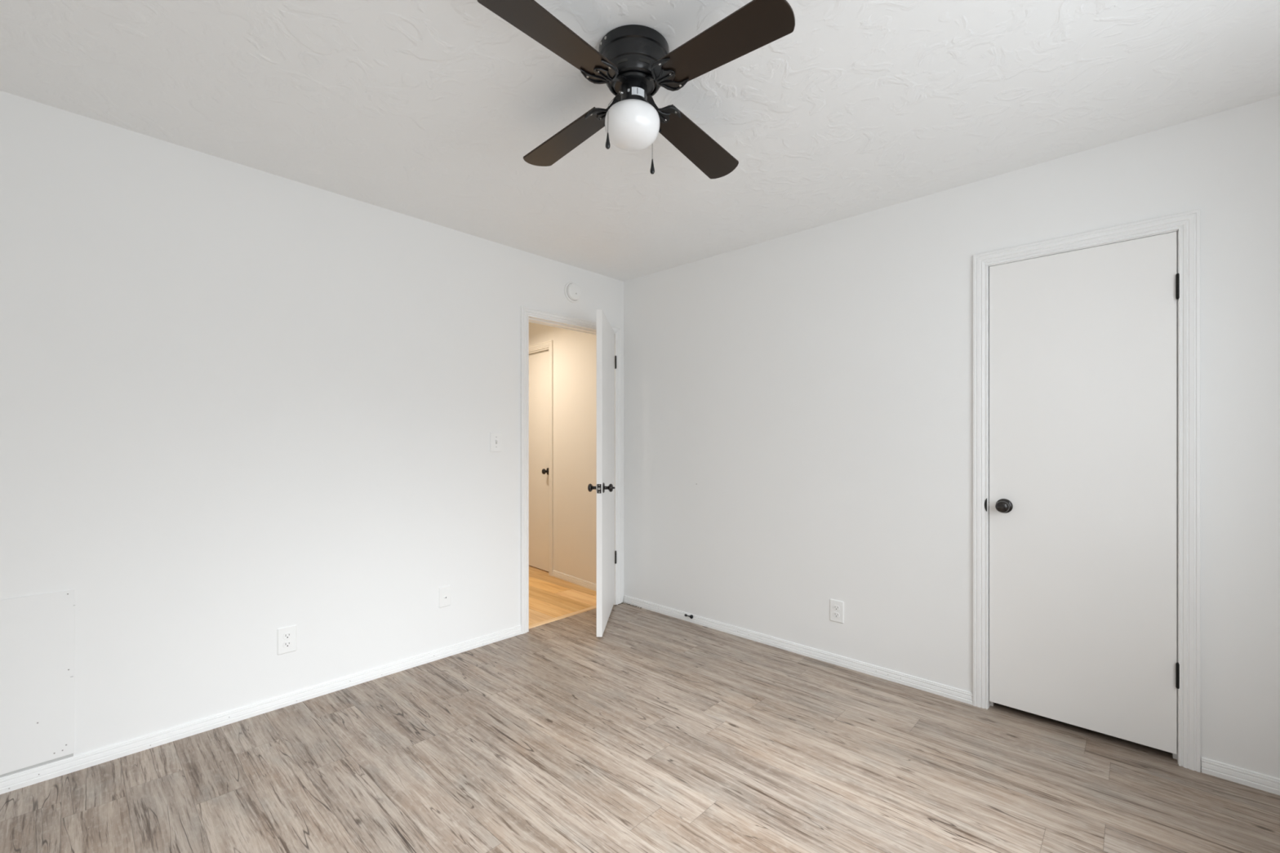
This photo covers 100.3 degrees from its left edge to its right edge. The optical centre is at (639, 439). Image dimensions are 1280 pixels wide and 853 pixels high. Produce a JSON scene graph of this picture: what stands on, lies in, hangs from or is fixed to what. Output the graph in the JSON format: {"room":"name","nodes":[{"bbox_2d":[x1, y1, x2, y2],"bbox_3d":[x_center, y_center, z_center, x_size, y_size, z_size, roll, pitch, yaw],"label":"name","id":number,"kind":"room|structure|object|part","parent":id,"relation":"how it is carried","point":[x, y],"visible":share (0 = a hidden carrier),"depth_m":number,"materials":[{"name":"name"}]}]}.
{"room":"empty bedroom","nodes":[
{"label":"empty bedroom","id":0,"kind":"room"},
{"bbox_2d":[0,90,623,755],"bbox_3d":[-1.328,0.021,2.855,0.120,2.440,3.640,0,0,43],"label":"wall","id":1,"kind":"structure","parent":0,"point":[240,404],"depth_m":2.31,"materials":[{"name":"paint"}]},
{"bbox_2d":[0,589,75,777],"bbox_3d":[-2.235,0.864,1.792,0.005,0.626,0.467,0,0,43],"label":"access panel","id":2,"kind":"object","parent":1,"relation":"attached to","point":[37,632],"visible":1,"depth_m":1.89,"materials":[{"name":"paint"}]},
{"bbox_2d":[0,625,521,794],"bbox_3d":[-1.590,1.194,2.476,0.014,0.069,2.488,0,0,43],"label":"baseboard","id":3,"kind":"structure","parent":1,"relation":"attached to","point":[37,775],"depth_m":2.27,"materials":[{"name":"paint"}]},
{"bbox_2d":[277,624,297,655],"bbox_3d":[-1.619,0.920,2.450,0.008,0.120,0.077,0,0,43],"label":"wall outlet","id":4,"kind":"object","parent":1,"relation":"attached to","point":[286,636],"visible":1,"depth_m":2.45,"materials":[{"name":"white plastic"}]},
{"bbox_2d":[283,632,292,639],"bbox_3d":[-1.617,0.901,2.448,0.002,0.028,0.035,0,0,43],"label":"receptacle","id":5,"kind":"object","parent":4,"relation":"attached to","point":[286,635],"depth_m":2.45,"materials":[{"name":"white plastic"}]},
{"bbox_2d":[283,640,292,648],"bbox_3d":[-1.617,0.940,2.448,0.002,0.028,0.035,0,0,43],"label":"receptacle","id":6,"kind":"object","parent":4,"relation":"attached to","point":[286,644],"depth_m":2.45,"materials":[{"name":"white plastic"}]},
{"bbox_2d":[439,585,450,608],"bbox_3d":[-1.095,0.886,3.005,0.015,0.114,0.070,0,0,43],"label":"cable wall plate","id":7,"kind":"object","parent":1,"relation":"attached to","point":[444,592],"visible":1,"depth_m":3.00,"materials":[{"name":"white plastic"}]},
{"bbox_2d":[489,431,502,452],"bbox_3d":[-0.870,0.016,3.242,0.020,0.120,0.079,0,0,43],"label":"light switch","id":8,"kind":"object","parent":1,"relation":"attached to","point":[495,437],"visible":1,"depth_m":3.24,"materials":[{"name":"white plastic"}]},
{"bbox_2d":[520,305,621,634],"bbox_3d":[-0.498,0.199,3.743,0.155,2.085,0.888,0,0,43],"label":"door frame","id":9,"kind":"structure","parent":1,"relation":"attached to","point":[527,314],"depth_m":3.41,"materials":[{"name":"paint"}]},
{"bbox_3d":[-0.548,0.199,3.790,0.018,2.085,0.888,0,0,43],"label":"casing","id":10,"kind":"part","parent":9,"relation":"part of","materials":[{"name":"paint"}]},
{"bbox_2d":[564,281,581,302],"bbox_3d":[-0.454,-1.015,3.673,0.040,0.140,0.140,0,0,43],"label":"smoke detector","id":11,"kind":"object","parent":1,"relation":"attached to","point":[572,291],"visible":1,"depth_m":3.65,"materials":[{"name":"white plastic"}]},
{"bbox_2d":[587,309,616,636],"bbox_3d":[-0.223,0.208,3.627,0.171,2.014,0.719,0,0,4],"label":"door","id":12,"kind":"structure","parent":1,"relation":"in","point":[606,357],"depth_m":3.48,"materials":[{"name":"paint"}]},
{"bbox_3d":[-0.300,0.303,3.344,0.053,0.052,0.052,0,0,4],"label":"knob","id":13,"kind":"part","parent":12,"relation":"part of","materials":[{"name":"brown metal"}]},
{"bbox_3d":[-0.251,0.303,3.280,0.026,0.057,0.002,0,0,4],"label":"latch plate","id":14,"kind":"part","parent":12,"relation":"part of","materials":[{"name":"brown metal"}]},
{"bbox_3d":[-0.188,0.303,3.337,0.065,0.052,0.052,0,0,4],"label":"knob","id":15,"kind":"part","parent":12,"relation":"part of","materials":[{"name":"brown metal"}]},
{"bbox_2d":[528,322,596,584],"bbox_3d":[-1.474,0.021,5.686,0.120,2.440,3.975,0,0,-42],"label":"wall","id":16,"kind":"structure","parent":0,"point":[575,353],"depth_m":4.60,"materials":[{"name":"paint"}]},
{"bbox_2d":[528,350,548,571],"bbox_3d":[-1.041,0.201,5.141,0.097,2.055,0.656,0,0,-42],"label":"door","id":17,"kind":"structure","parent":16,"relation":"in","point":[538,362],"depth_m":5.07,"materials":[{"name":"beige paint"}]},
{"bbox_3d":[-0.877,0.296,4.928,0.052,0.052,0.054,0,0,43],"label":"knob","id":18,"kind":"part","parent":17,"relation":"part of","materials":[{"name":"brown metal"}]},
{"bbox_2d":[528,340,553,576],"bbox_3d":[-1.015,0.172,5.165,0.138,2.139,0.798,0,0,-42],"label":"door frame","id":19,"kind":"structure","parent":16,"relation":"attached to","point":[547,345],"depth_m":4.83,"materials":[{"name":"beige paint"}]},
{"bbox_2d":[551,569,596,591],"bbox_3d":[-0.491,1.209,4.498,0.013,0.054,0.893,0,0,-42],"label":"baseboard","id":20,"kind":"structure","parent":16,"relation":"attached to","point":[556,574],"depth_m":4.57,"materials":[{"name":"beige paint"}]},
{"bbox_2d":[0,0,1279,281],"bbox_3d":[-1.266,-1.259,3.331,7.920,0.120,4.420,0,0,43],"label":"ceiling","id":21,"kind":"structure","parent":0,"point":[431,111],"depth_m":1.83,"materials":[{"name":"white paint"}]},
{"bbox_2d":[477,0,795,178],"bbox_3d":[-0.020,-1.026,1.644,0.794,0.346,0.813,0,0,-2],"label":"ceiling fan","id":22,"kind":"object","parent":21,"relation":"hanging from","point":[633,61],"visible":1,"depth_m":1.56,"materials":[{"name":"brown wood"}]},
{"bbox_3d":[-0.235,-1.067,1.402,0.127,0.027,0.404,0,0,41],"label":"fan blade","id":23,"kind":"part","parent":22,"relation":"part of","materials":[{"name":"brown wood"}]},
{"bbox_3d":[-0.257,-1.050,1.873,0.404,0.027,0.127,-5,-4,43],"label":"fan blade","id":24,"kind":"part","parent":22,"relation":"part of","materials":[{"name":"brown wood"}]},
{"bbox_3d":[-0.075,-0.989,1.613,0.048,0.135,0.005,0,0,-29],"label":"pull chain","id":25,"kind":"part","parent":22,"relation":"part of","materials":[{"name":"black metal"}]},
{"bbox_3d":[-0.076,-1.074,1.703,0.067,0.031,0.030,-5,-4,43],"label":"bracket arm","id":26,"kind":"part","parent":22,"relation":"part of","materials":[{"name":"black metal"}]},
{"bbox_3d":[-0.070,-1.073,1.590,0.030,0.031,0.067,0,0,41],"label":"bracket arm","id":27,"kind":"part","parent":22,"relation":"part of","materials":[{"name":"black metal"}]},
{"bbox_3d":[-0.024,-0.965,1.649,0.170,0.116,0.170,0,0,43],"label":"glass globe","id":28,"kind":"part","parent":22,"relation":"part of"},
{"bbox_3d":[0.038,-1.074,1.594,0.067,0.031,0.030,5,3,44],"label":"bracket arm","id":29,"kind":"part","parent":22,"relation":"part of","materials":[{"name":"black metal"}]},
{"bbox_3d":[0.035,-1.075,1.707,0.030,0.031,0.067,0,-7,42],"label":"bracket arm","id":30,"kind":"part","parent":22,"relation":"part of","materials":[{"name":"black metal"}]},
{"bbox_3d":[0.201,-1.039,1.889,0.127,0.027,0.404,0,-7,42],"label":"fan blade","id":31,"kind":"part","parent":22,"relation":"part of","materials":[{"name":"brown wood"}]},
{"bbox_3d":[0.217,-1.051,1.421,0.404,0.027,0.127,5,3,44],"label":"fan blade","id":32,"kind":"part","parent":22,"relation":"part of","materials":[{"name":"brown wood"}]},
{"bbox_2d":[0,565,1279,852],"bbox_3d":[-1.229,1.277,3.297,7.820,0.129,4.420,0,0,43],"label":"floor","id":33,"kind":"structure","parent":0,"point":[657,732],"depth_m":1.96,"materials":[{"name":"laminate"}]},
{"bbox_2d":[528,605,596,628],"bbox_3d":[-0.495,1.229,3.739,0.045,0.012,0.766,0,0,43],"label":"threshold strip","id":34,"kind":"object","parent":33,"relation":"on","point":[594,606],"visible":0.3,"depth_m":3.68,"materials":[{"name":"brown wood"}]},
{"bbox_2d":[623,95,1279,778],"bbox_3d":[1.240,0.021,2.865,3.620,2.440,0.120,0,0,43],"label":"wall","id":35,"kind":"structure","parent":0,"point":[798,406],"depth_m":2.72,"materials":[{"name":"paint"}]},
{"bbox_2d":[623,595,973,705],"bbox_3d":[0.716,1.208,3.263,2.285,0.053,0.013,0,0,43],"label":"baseboard","id":36,"kind":"structure","parent":35,"relation":"attached to","point":[962,695],"depth_m":2.99,"materials":[{"name":"paint"}]},
{"bbox_2d":[830,599,844,623],"bbox_3d":[1.079,0.943,2.928,0.077,0.120,0.008,0,0,43],"label":"wall outlet","id":37,"kind":"object","parent":35,"relation":"attached to","point":[837,607],"visible":1,"depth_m":2.92,"materials":[{"name":"white plastic"}]},
{"bbox_2d":[833,604,839,610],"bbox_3d":[1.077,0.923,2.926,0.035,0.028,0.002,0,0,43],"label":"receptacle","id":38,"kind":"object","parent":37,"relation":"attached to","point":[836,607],"depth_m":2.92,"materials":[{"name":"white plastic"}]},
{"bbox_2d":[833,612,839,617],"bbox_3d":[1.077,0.963,2.926,0.035,0.028,0.002,0,0,43],"label":"receptacle","id":39,"kind":"object","parent":37,"relation":"attached to","point":[836,615],"depth_m":2.92,"materials":[{"name":"white plastic"}]},
{"bbox_2d":[988,231,1179,754],"bbox_3d":[1.815,0.204,2.229,0.620,1.994,0.097,0,0,43],"label":"door","id":40,"kind":"structure","parent":35,"relation":"in","point":[1082,504],"depth_m":2.21,"materials":[{"name":"paint"}]},
{"bbox_3d":[1.619,0.300,2.382,0.052,0.052,0.053,0,0,43],"label":"knob","id":41,"kind":"part","parent":40,"relation":"part of","materials":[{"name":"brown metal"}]},
{"bbox_2d":[973,208,1200,772],"bbox_3d":[1.857,0.194,2.276,0.730,2.095,0.138,0,0,43],"label":"door frame","id":42,"kind":"structure","parent":35,"relation":"attached to","point":[1187,225],"depth_m":2.02,"materials":[{"name":"paint"}]},
{"bbox_3d":[1.588,0.300,2.445,0.016,0.062,0.007,0,0,-2],"label":"strike plate","id":43,"kind":"part","parent":42,"relation":"part of","materials":[{"name":"metal"}]},
{"bbox_2d":[1200,756,1279,795],"bbox_3d":[2.258,1.208,1.823,0.471,0.053,0.013,0,0,43],"label":"baseboard","id":44,"kind":"structure","parent":35,"relation":"attached to","point":[1249,778],"depth_m":1.91,"materials":[{"name":"paint"}]}
]}

